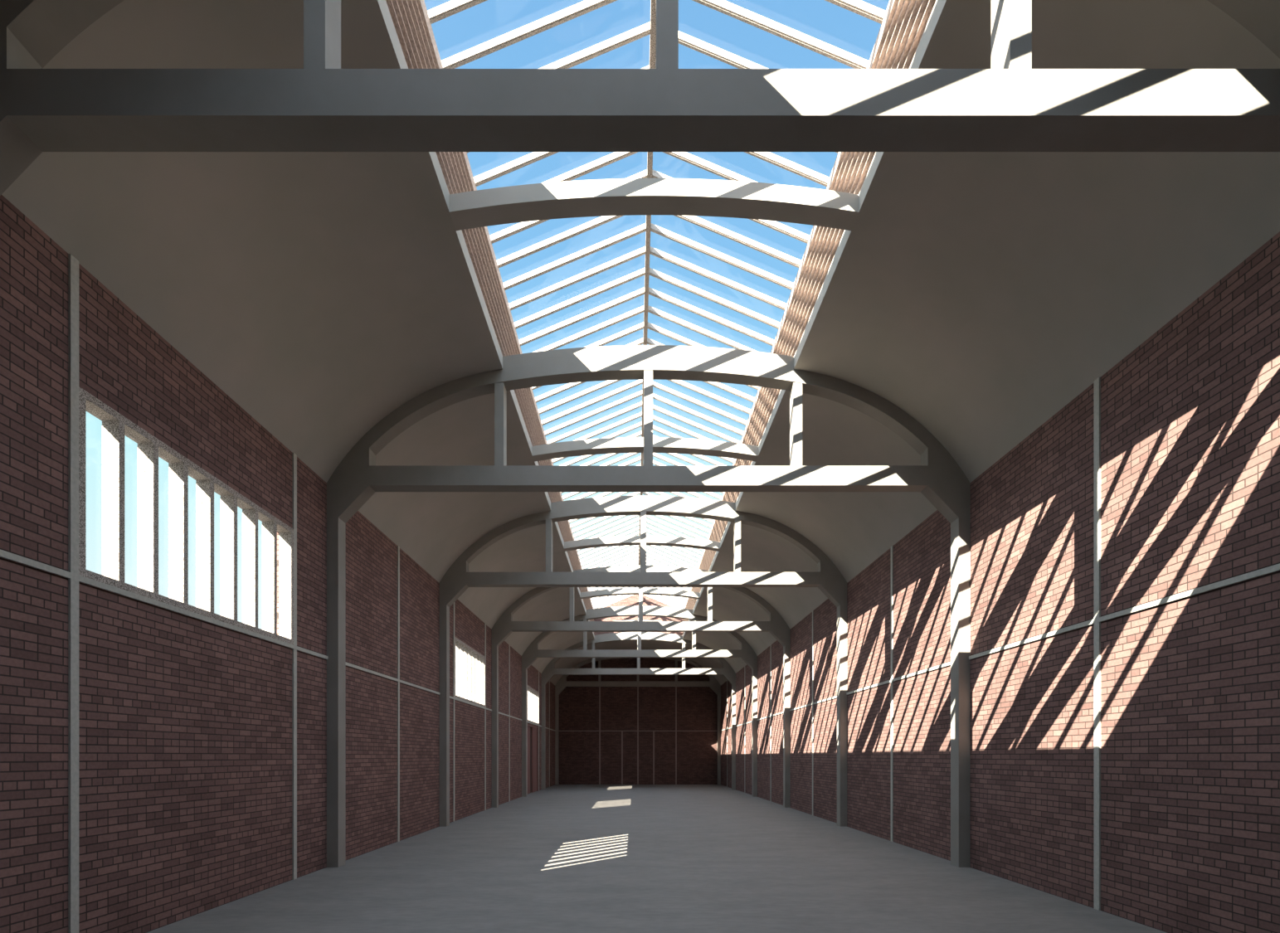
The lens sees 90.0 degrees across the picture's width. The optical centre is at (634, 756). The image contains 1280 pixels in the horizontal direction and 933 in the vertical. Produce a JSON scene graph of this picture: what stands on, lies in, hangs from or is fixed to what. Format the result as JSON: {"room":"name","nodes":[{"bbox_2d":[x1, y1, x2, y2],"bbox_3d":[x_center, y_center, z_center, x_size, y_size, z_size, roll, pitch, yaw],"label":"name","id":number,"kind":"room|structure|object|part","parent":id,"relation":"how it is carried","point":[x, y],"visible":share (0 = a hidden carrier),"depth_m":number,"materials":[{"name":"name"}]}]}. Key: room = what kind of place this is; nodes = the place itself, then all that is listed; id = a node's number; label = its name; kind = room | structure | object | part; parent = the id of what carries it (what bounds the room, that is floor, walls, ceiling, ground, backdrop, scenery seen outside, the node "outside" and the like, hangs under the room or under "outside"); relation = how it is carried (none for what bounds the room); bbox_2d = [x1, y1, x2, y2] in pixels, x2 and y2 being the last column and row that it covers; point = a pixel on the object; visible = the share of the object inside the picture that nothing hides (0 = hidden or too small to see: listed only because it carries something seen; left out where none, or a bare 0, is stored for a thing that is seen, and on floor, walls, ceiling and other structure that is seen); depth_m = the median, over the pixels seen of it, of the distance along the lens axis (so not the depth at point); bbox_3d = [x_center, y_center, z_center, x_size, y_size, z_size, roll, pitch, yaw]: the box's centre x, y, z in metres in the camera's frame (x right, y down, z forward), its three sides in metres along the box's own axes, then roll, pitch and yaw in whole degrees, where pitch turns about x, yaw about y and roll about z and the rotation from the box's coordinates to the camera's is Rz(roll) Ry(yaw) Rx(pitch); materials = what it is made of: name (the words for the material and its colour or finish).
{"room":"warehouse","nodes":[
{"label":"warehouse","id":0,"kind":"room"},
{"bbox_2d":[0,194,554,932],"bbox_3d":[-4.824,-1.310,15.525,0.250,6.020,45.950,0,0,0],"label":"wall","id":1,"kind":"structure","parent":0,"point":[185,722],"depth_m":6.51,"materials":[{"name":"brick"}]},
{"bbox_2d":[0,549,70,578],"bbox_3d":[-4.689,-1.500,4.847,0.020,0.050,0.932,0,0,0],"label":"wall strip","id":2,"kind":"object","parent":1,"relation":"attached to","point":[3,554],"visible":1,"depth_m":4.99,"materials":[{"name":"concrete"}]},
{"bbox_2d":[68,253,78,932],"bbox_3d":[-4.689,-1.235,5.353,0.020,5.870,0.080,0,0,0],"label":"wall post","id":3,"kind":"object","parent":1,"relation":"attached to","point":[73,263],"visible":1,"depth_m":5.34,"materials":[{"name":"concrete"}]},
{"bbox_2d":[78,386,293,645],"bbox_3d":[-4.761,-2.320,7.093,0.166,1.590,3.400,0,0,0],"label":"window","id":4,"kind":"structure","parent":1,"relation":"in","point":[115,425],"depth_m":6.66,"materials":[{"name":"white glass"}]},
{"bbox_2d":[78,574,293,648],"bbox_3d":[-4.689,-1.500,7.093,0.020,0.050,3.400,0,0,0],"label":"wall strip","id":5,"kind":"object","parent":1,"relation":"attached to","point":[81,579],"visible":1,"depth_m":6.50,"materials":[{"name":"metal"}]},
{"bbox_2d":[292,452,296,880],"bbox_3d":[-4.689,-1.235,8.833,0.020,5.870,0.080,0,0,0],"label":"wall strip","id":6,"kind":"object","parent":1,"relation":"attached to","point":[294,455],"visible":1,"depth_m":8.82,"materials":[{"name":"metal"}]},
{"bbox_2d":[296,646,327,659],"bbox_3d":[-4.689,-1.500,9.324,0.020,0.050,0.902,0,0,0],"label":"wall strip","id":7,"kind":"object","parent":1,"relation":"attached to","point":[299,649],"visible":1,"depth_m":9.29,"materials":[{"name":"metal"}]},
{"bbox_2d":[345,661,398,681],"bbox_3d":[-4.689,-1.500,11.354,0.020,0.050,2.657,0,0,0],"label":"wall strip","id":8,"kind":"object","parent":1,"relation":"attached to","point":[348,664],"visible":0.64,"depth_m":11.37,"materials":[{"name":"concrete"}]},
{"bbox_2d":[397,545,399,841],"bbox_3d":[-4.689,-1.235,12.722,0.020,5.870,0.080,0,0,0],"label":"wall strip","id":9,"kind":"object","parent":1,"relation":"attached to","point":[398,547],"visible":1,"depth_m":12.70,"materials":[{"name":"concrete"}]},
{"bbox_2d":[399,680,440,695],"bbox_3d":[-4.689,-1.500,14.091,0.020,0.050,2.657,0,0,0],"label":"wall strip","id":10,"kind":"object","parent":1,"relation":"attached to","point":[401,681],"visible":1,"depth_m":13.93,"materials":[{"name":"concrete"}]},
{"bbox_2d":[452,602,454,822],"bbox_3d":[-4.689,-1.235,16.641,0.020,5.870,0.080,0,0,0],"label":"wall strip","id":11,"kind":"object","parent":1,"relation":"attached to","point":[454,602],"visible":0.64,"depth_m":16.62,"materials":[{"name":"concrete"}]},
{"bbox_2d":[454,637,485,707],"bbox_3d":[-4.761,-2.320,18.381,0.166,1.590,3.400,0,0,0],"label":"window","id":12,"kind":"structure","parent":1,"relation":"in","point":[469,664],"depth_m":18.35,"materials":[{"name":"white glass"}]},
{"bbox_2d":[454,697,485,709],"bbox_3d":[-4.689,-1.500,18.381,0.020,0.050,3.400,0,0,0],"label":"wall strip","id":13,"kind":"object","parent":1,"relation":"attached to","point":[455,698],"visible":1,"depth_m":18.08,"materials":[{"name":"concrete"}]},
{"bbox_2d":[484,622,486,810],"bbox_3d":[-4.689,-1.235,20.121,0.020,5.870,0.080,0,0,0],"label":"wall strip","id":14,"kind":"object","parent":1,"relation":"attached to","point":[484,623],"visible":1,"depth_m":20.14,"materials":[{"name":"concrete"}]},
{"bbox_2d":[508,644,510,801],"bbox_3d":[-4.689,-1.235,24.010,0.020,5.870,0.080,0,0,0],"label":"wall strip","id":15,"kind":"object","parent":1,"relation":"attached to","point":[508,644],"visible":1,"depth_m":24.03,"materials":[{"name":"concrete"}]},
{"bbox_2d":[526,669,527,795],"bbox_3d":[-4.689,-1.235,27.929,0.020,5.870,0.080,0,0,0],"label":"wall strip","id":16,"kind":"object","parent":1,"relation":"attached to","point":[527,669],"visible":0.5,"depth_m":27.94,"materials":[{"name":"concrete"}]},
{"bbox_2d":[527,724,537,794],"bbox_3d":[-4.753,0.150,29.488,0.130,3.100,3.038,0,0,0],"label":"door","id":17,"kind":"structure","parent":1,"relation":"in","point":[532,730],"depth_m":29.71,"materials":[{"name":"red wood"}]},
{"bbox_3d":[-4.793,0.175,29.329,0.050,3.030,0.760,0,0,0],"label":"recessed panel","id":18,"kind":"part","parent":17,"relation":"part of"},
{"bbox_2d":[527,685,539,725],"bbox_3d":[-4.761,-2.320,29.669,0.166,1.590,3.400,0,0,0],"label":"window","id":19,"kind":"structure","parent":1,"relation":"in","point":[532,695],"depth_m":29.63,"materials":[{"name":"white glass"}]},
{"bbox_2d":[538,671,539,790],"bbox_3d":[-4.689,-1.235,31.409,0.020,5.870,0.080,0,0,0],"label":"wall strip","id":20,"kind":"object","parent":1,"relation":"attached to","point":[538,671],"visible":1,"depth_m":31.37,"materials":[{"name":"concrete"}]},
{"bbox_2d":[549,681,549,787],"bbox_3d":[-4.689,-1.235,35.298,0.020,5.870,0.080,0,0,0],"label":"wall strip","id":21,"kind":"object","parent":1,"relation":"attached to","point":[549,681],"visible":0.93,"depth_m":35.32,"materials":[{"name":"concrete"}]},
{"bbox_2d":[558,657,717,784],"bbox_3d":[0.215,-2.197,38.375,9.828,7.794,0.250,0,0,0],"label":"wall","id":22,"kind":"structure","parent":0,"point":[578,707],"depth_m":38.25,"materials":[{"name":"brick"}]},
{"bbox_2d":[558,730,598,731],"bbox_3d":[-3.312,-1.500,38.240,2.423,0.050,0.020,0,0,0],"label":"wall strip","id":23,"kind":"object","parent":22,"relation":"attached to","point":[558,731],"visible":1,"depth_m":38.23,"materials":[{"name":"grey metal"}]},
{"bbox_2d":[598,686,600,784],"bbox_3d":[-2.061,-2.101,38.240,0.080,7.602,0.020,0,0,0],"label":"wall strip","id":24,"kind":"object","parent":22,"relation":"attached to","point":[599,687],"visible":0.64,"depth_m":38.23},
{"bbox_2d":[600,730,637,731],"bbox_3d":[-0.922,-1.500,38.240,2.196,0.050,0.020,0,0,0],"label":"wall strip","id":25,"kind":"object","parent":22,"relation":"attached to","point":[601,731],"visible":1,"depth_m":38.23,"materials":[{"name":"grey metal"}]},
{"bbox_2d":[621,731,622,784],"bbox_3d":[-0.732,0.113,38.240,0.080,3.175,0.020,0,0,0],"label":"wall strip","id":26,"kind":"object","parent":22,"relation":"attached to","point":[621,732],"visible":1,"depth_m":38.23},
{"bbox_2d":[637,686,638,784],"bbox_3d":[0.215,-2.194,38.240,0.080,7.788,0.020,0,0,0],"label":"wall strip","id":27,"kind":"object","parent":22,"relation":"attached to","point":[637,687],"visible":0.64,"depth_m":38.23,"materials":[{"name":"grey metal"}]},
{"bbox_2d":[652,731,654,784],"bbox_3d":[1.163,0.113,38.240,0.080,3.175,0.020,0,0,0],"label":"wall strip","id":28,"kind":"object","parent":22,"relation":"attached to","point":[653,732],"visible":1,"depth_m":38.23,"materials":[{"name":"grey metal"}]},
{"bbox_2d":[638,730,675,731],"bbox_3d":[1.355,-1.500,38.240,2.200,0.050,0.020,0,0,0],"label":"wall strip","id":29,"kind":"object","parent":22,"relation":"attached to","point":[639,731],"visible":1,"depth_m":38.23,"materials":[{"name":"grey metal"}]},
{"bbox_2d":[675,686,676,784],"bbox_3d":[2.495,-2.100,38.240,0.080,7.601,0.020,0,0,0],"label":"wall strip","id":30,"kind":"object","parent":22,"relation":"attached to","point":[675,687],"visible":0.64,"depth_m":38.23,"materials":[{"name":"grey metal"}]},
{"bbox_2d":[676,730,717,731],"bbox_3d":[3.745,-1.500,38.240,2.419,0.050,0.020,0,0,0],"label":"wall strip","id":31,"kind":"object","parent":22,"relation":"attached to","point":[677,731],"visible":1,"depth_m":38.23,"materials":[{"name":"grey metal"}]},
{"bbox_2d":[593,594,683,635],"bbox_3d":[0.215,-7.178,32.506,4.790,2.152,0.190,0,0,0],"label":"wall","id":32,"kind":"structure","parent":0,"point":[634,600],"depth_m":32.41,"materials":[{"name":"brick"}]},
{"bbox_2d":[1,0,1279,686],"bbox_3d":[0.215,-5.046,15.525,10.200,2.468,45.950,0,0,0],"label":"ceiling","id":33,"kind":"structure","parent":0,"point":[978,295],"depth_m":6.88,"materials":[{"name":"paint"}]},
{"bbox_2d":[617,620,661,621],"bbox_3d":[0.215,-6.096,29.654,4.450,0.368,0.250,0,0,0],"label":"strip","id":34,"kind":"object","parent":33,"relation":"attached to","point":[617,620],"visible":0.13,"depth_m":29.53,"materials":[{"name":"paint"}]},
{"bbox_2d":[585,561,693,634],"bbox_3d":[0.215,-7.188,29.622,4.890,2.172,5.579,0,0,0],"label":"skylight","id":35,"kind":"object","parent":33,"relation":"attached to","point":[688,605],"visible":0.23,"depth_m":30.66,"materials":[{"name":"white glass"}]},
{"bbox_2d":[580,588,700,599],"bbox_3d":[0.215,-6.096,24.010,4.450,0.368,0.250,0,0,0],"label":"strip","id":36,"kind":"object","parent":33,"relation":"attached to","point":[620,591],"visible":0.97,"depth_m":23.89,"materials":[{"name":"paint"}]},
{"bbox_2d":[572,515,709,609],"bbox_3d":[0.215,-7.188,24.010,4.890,2.172,5.644,0,0,0],"label":"skylight","id":37,"kind":"object","parent":33,"relation":"attached to","point":[703,564],"visible":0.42,"depth_m":23.60,"materials":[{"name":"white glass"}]},
{"bbox_2d":[564,535,720,551],"bbox_3d":[0.215,-6.096,18.366,4.450,0.368,0.250,0,0,0],"label":"strip","id":38,"kind":"object","parent":33,"relation":"attached to","point":[623,540],"visible":0.95,"depth_m":18.24,"materials":[{"name":"paint"}]},
{"bbox_2d":[549,419,736,568],"bbox_3d":[0.215,-7.188,18.381,4.890,2.172,5.674,0,0,0],"label":"skylight","id":39,"kind":"object","parent":33,"relation":"on","point":[717,528],"visible":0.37,"depth_m":18.01,"materials":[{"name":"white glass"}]},
{"bbox_2d":[532,437,758,461],"bbox_3d":[0.215,-6.096,12.722,4.450,0.368,0.250,0,0,0],"label":"roof beam","id":40,"kind":"structure","parent":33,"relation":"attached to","point":[622,445],"depth_m":12.60,"materials":[{"name":"metal"}]},
{"bbox_2d":[501,230,795,501],"bbox_3d":[0.215,-7.188,12.722,4.890,2.172,5.644,0,0,0],"label":"skylight","id":41,"kind":"object","parent":33,"relation":"on","point":[764,402],"visible":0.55,"depth_m":11.69,"materials":[{"name":"white metal"}]},
{"bbox_2d":[449,178,858,230],"bbox_3d":[0.215,-6.096,7.078,4.450,0.368,0.250,0,0,0],"label":"roof beam","id":42,"kind":"structure","parent":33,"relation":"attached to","point":[617,197],"depth_m":6.96,"materials":[{"name":"paint"}]},
{"bbox_2d":[385,0,936,355],"bbox_3d":[0.215,-7.188,7.093,4.890,2.172,5.674,0,0,0],"label":"skylight","id":43,"kind":"object","parent":33,"relation":"on","point":[903,23],"visible":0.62,"depth_m":7.33,"materials":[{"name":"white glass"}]},
{"bbox_2d":[146,784,1167,932],"bbox_3d":[0.215,1.800,15.525,10.428,0.200,46.050,0,0,0],"label":"floor","id":44,"kind":"structure","parent":0,"point":[557,859],"depth_m":8.81,"materials":[{"name":"grey concrete"}]},
{"bbox_2d":[554,657,720,784],"bbox_3d":[0.215,-2.196,38.120,9.828,7.792,0.250,0,0,0],"label":"frame","id":45,"kind":"object","parent":44,"relation":"on","point":[562,684],"visible":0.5,"depth_m":37.99,"materials":[{"name":"metal"}]},
{"bbox_3d":[-2.067,-5.073,38.112,0.138,1.271,0.225,0,0,0],"label":"post","id":46,"kind":"part","parent":45,"relation":"part of","materials":[{"name":"metal"}]},
{"bbox_3d":[2.498,-5.073,38.112,0.138,1.271,0.225,0,0,0],"label":"post","id":47,"kind":"part","parent":45,"relation":"part of","materials":[{"name":"metal"}]},
{"bbox_2d":[541,632,735,789],"bbox_3d":[0.215,-2.290,32.476,9.828,7.980,0.250,0,0,0],"label":"frame","id":48,"kind":"object","parent":44,"relation":"on","point":[549,671],"visible":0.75,"depth_m":32.35,"materials":[{"name":"metal"}]},
{"bbox_3d":[-2.067,-5.073,32.468,0.138,1.271,0.225,0,0,0],"label":"post","id":49,"kind":"part","parent":48,"relation":"part of","materials":[{"name":"metal"}]},
{"bbox_3d":[0.215,-5.173,32.468,0.138,1.473,0.225,0,0,0],"label":"post","id":50,"kind":"part","parent":48,"relation":"part of","materials":[{"name":"metal"}]},
{"bbox_3d":[2.498,-5.073,32.468,0.138,1.271,0.225,0,0,0],"label":"post","id":51,"kind":"part","parent":48,"relation":"part of","materials":[{"name":"metal"}]},
{"bbox_2d":[521,605,757,797],"bbox_3d":[0.215,-2.290,26.832,9.828,7.980,0.250,0,0,0],"label":"frame","id":52,"kind":"object","parent":44,"relation":"on","point":[747,654],"visible":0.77,"depth_m":26.71,"materials":[{"name":"concrete"}]},
{"bbox_3d":[-2.067,-5.073,26.825,0.138,1.271,0.225,0,0,0],"label":"post","id":53,"kind":"part","parent":52,"relation":"part of","materials":[{"name":"metal"}]},
{"bbox_3d":[0.215,-5.173,26.825,0.138,1.473,0.225,0,0,0],"label":"post","id":54,"kind":"part","parent":52,"relation":"part of","materials":[{"name":"metal"}]},
{"bbox_3d":[2.498,-5.073,26.825,0.138,1.271,0.225,0,0,0],"label":"post","id":55,"kind":"part","parent":52,"relation":"part of","materials":[{"name":"metal"}]},
{"bbox_2d":[0,0,1279,195],"bbox_3d":[0.215,-2.290,4.256,9.828,7.980,0.250,0,0,0],"label":"frame","id":56,"kind":"object","parent":44,"relation":"on","point":[1010,105],"visible":1,"depth_m":4.14,"materials":[{"name":"metal"}]},
{"bbox_3d":[-2.067,-5.073,4.248,0.138,1.271,0.225,0,0,0],"label":"post","id":57,"kind":"part","parent":56,"relation":"part of","materials":[{"name":"concrete"}]},
{"bbox_3d":[0.215,-5.173,4.248,0.138,1.473,0.225,0,0,0],"label":"post","id":58,"kind":"part","parent":56,"relation":"part of","materials":[{"name":"metal"}]},
{"bbox_3d":[2.498,-5.073,4.248,0.138,1.271,0.225,0,0,0],"label":"post","id":59,"kind":"part","parent":56,"relation":"part of","materials":[{"name":"metal"}]},
{"bbox_2d":[491,565,790,807],"bbox_3d":[0.215,-2.290,21.188,9.828,7.980,0.250,0,0,0],"label":"frame","id":60,"kind":"object","parent":44,"relation":"on","point":[504,625],"visible":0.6,"depth_m":21.06,"materials":[{"name":"metal"}]},
{"bbox_3d":[-2.067,-5.073,21.180,0.138,1.271,0.225,0,0,0],"label":"post","id":61,"kind":"part","parent":60,"relation":"part of","materials":[{"name":"metal"}]},
{"bbox_3d":[0.215,-5.173,21.180,0.138,1.473,0.225,0,0,0],"label":"post","id":62,"kind":"part","parent":60,"relation":"part of","materials":[{"name":"concrete"}]},
{"bbox_3d":[2.498,-5.073,21.180,0.138,1.271,0.225,0,0,0],"label":"post","id":63,"kind":"part","parent":60,"relation":"part of","materials":[{"name":"concrete"}]},
{"bbox_2d":[439,495,846,827],"bbox_3d":[0.215,-2.290,15.544,9.828,7.980,0.250,0,0,0],"label":"frame","id":64,"kind":"object","parent":44,"relation":"on","point":[828,578],"visible":1,"depth_m":15.42,"materials":[{"name":"metal"}]},
{"bbox_3d":[-2.067,-5.073,15.537,0.138,1.271,0.225,0,0,0],"label":"post","id":65,"kind":"part","parent":64,"relation":"part of","materials":[{"name":"concrete"}]},
{"bbox_3d":[0.215,-5.173,15.537,0.138,1.473,0.225,0,0,0],"label":"post","id":66,"kind":"part","parent":64,"relation":"part of","materials":[{"name":"concrete"}]},
{"bbox_3d":[2.498,-5.073,15.537,0.138,1.271,0.225,0,0,0],"label":"post","id":67,"kind":"part","parent":64,"relation":"part of","materials":[{"name":"concrete"}]},
{"bbox_2d":[326,345,970,867],"bbox_3d":[0.215,-2.290,9.900,9.828,7.980,0.250,0,0,0],"label":"frame","id":68,"kind":"object","parent":44,"relation":"on","point":[939,478],"visible":1,"depth_m":9.77,"materials":[{"name":"metal"}]},
{"bbox_3d":[-2.067,-5.073,9.893,0.138,1.271,0.225,0,0,0],"label":"post","id":69,"kind":"part","parent":68,"relation":"part of","materials":[{"name":"metal"}]},
{"bbox_3d":[0.215,-5.173,9.893,0.138,1.473,0.225,0,0,0],"label":"post","id":70,"kind":"part","parent":68,"relation":"part of","materials":[{"name":"metal"}]},
{"bbox_3d":[2.498,-5.073,9.893,0.138,1.271,0.225,0,0,0],"label":"post","id":71,"kind":"part","parent":68,"relation":"part of","materials":[{"name":"metal"}]},
{"bbox_2d":[720,231,1279,932],"bbox_3d":[5.255,-1.310,15.525,0.250,6.020,45.950,0,0,0],"label":"wall","id":72,"kind":"structure","parent":0,"point":[1190,416],"depth_m":6.91,"materials":[{"name":"brick"}]},
{"bbox_2d":[726,680,727,787],"bbox_3d":[5.120,-1.235,35.298,0.020,5.870,0.080,0,0,0],"label":"wall strip","id":73,"kind":"object","parent":72,"relation":"attached to","point":[727,680],"visible":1,"depth_m":35.26,"materials":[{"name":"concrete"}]},
{"bbox_2d":[744,666,744,793],"bbox_3d":[5.120,-1.235,29.654,0.020,5.870,0.080,0,0,0],"label":"wall strip","id":74,"kind":"object","parent":72,"relation":"attached to","point":[744,666],"visible":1,"depth_m":29.68,"materials":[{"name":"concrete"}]},
{"bbox_2d":[770,644,771,801],"bbox_3d":[5.120,-1.235,24.010,0.020,5.870,0.080,0,0,0],"label":"wall strip","id":75,"kind":"object","parent":72,"relation":"attached to","point":[771,644],"visible":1,"depth_m":23.97,"materials":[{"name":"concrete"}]},
{"bbox_2d":[789,703,812,711],"bbox_3d":[5.120,-1.500,19.735,0.020,0.050,2.657,0,0,0],"label":"wall strip","id":76,"kind":"object","parent":72,"relation":"attached to","point":[810,704],"visible":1,"depth_m":19.59,"materials":[{"name":"metal"}]},
{"bbox_2d":[812,610,813,815],"bbox_3d":[5.120,-1.235,18.366,0.020,5.870,0.080,0,0,0],"label":"wall strip","id":77,"kind":"object","parent":72,"relation":"attached to","point":[812,610],"visible":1,"depth_m":18.35,"materials":[{"name":"metal"}]},
{"bbox_2d":[812,695,837,705],"bbox_3d":[5.120,-1.500,16.997,0.020,0.050,2.657,0,0,0],"label":"wall strip","id":78,"kind":"object","parent":72,"relation":"attached to","point":[834,697],"visible":0.64,"depth_m":17.15,"materials":[{"name":"metal"}]},
{"bbox_2d":[846,679,890,695],"bbox_3d":[5.120,-1.500,14.091,0.020,0.050,2.657,0,0,0],"label":"wall strip","id":79,"kind":"object","parent":72,"relation":"attached to","point":[888,681],"visible":1,"depth_m":13.89,"materials":[{"name":"concrete"}]},
{"bbox_2d":[890,545,893,841],"bbox_3d":[5.120,-1.235,12.722,0.020,5.870,0.080,0,0,0],"label":"wall strip","id":80,"kind":"object","parent":72,"relation":"attached to","point":[892,547],"visible":1,"depth_m":12.68,"materials":[{"name":"metal"}]},
{"bbox_2d":[892,661,950,681],"bbox_3d":[5.120,-1.500,11.354,0.020,0.050,2.657,0,0,0],"label":"wall strip","id":81,"kind":"object","parent":72,"relation":"attached to","point":[946,664],"visible":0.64,"depth_m":11.33,"materials":[{"name":"metal"}]},
{"bbox_2d":[968,618,1094,659],"bbox_3d":[5.120,-1.500,8.447,0.020,0.050,2.657,0,0,0],"label":"wall strip","id":82,"kind":"object","parent":72,"relation":"attached to","point":[1092,621],"visible":1,"depth_m":8.13,"materials":[{"name":"metal"}]},
{"bbox_2d":[1094,377,1100,910],"bbox_3d":[5.120,-1.235,7.078,0.020,5.870,0.080,0,0,0],"label":"wall post","id":83,"kind":"object","parent":72,"relation":"attached to","point":[1097,382],"visible":1,"depth_m":7.05,"materials":[{"name":"metal"}]},
{"bbox_2d":[1099,563,1279,622],"bbox_3d":[5.120,-1.500,5.710,0.020,0.050,2.657,0,0,0],"label":"wall strip","id":84,"kind":"object","parent":72,"relation":"attached to","point":[1274,568],"visible":1,"depth_m":5.82,"materials":[{"name":"metal"}]}
]}

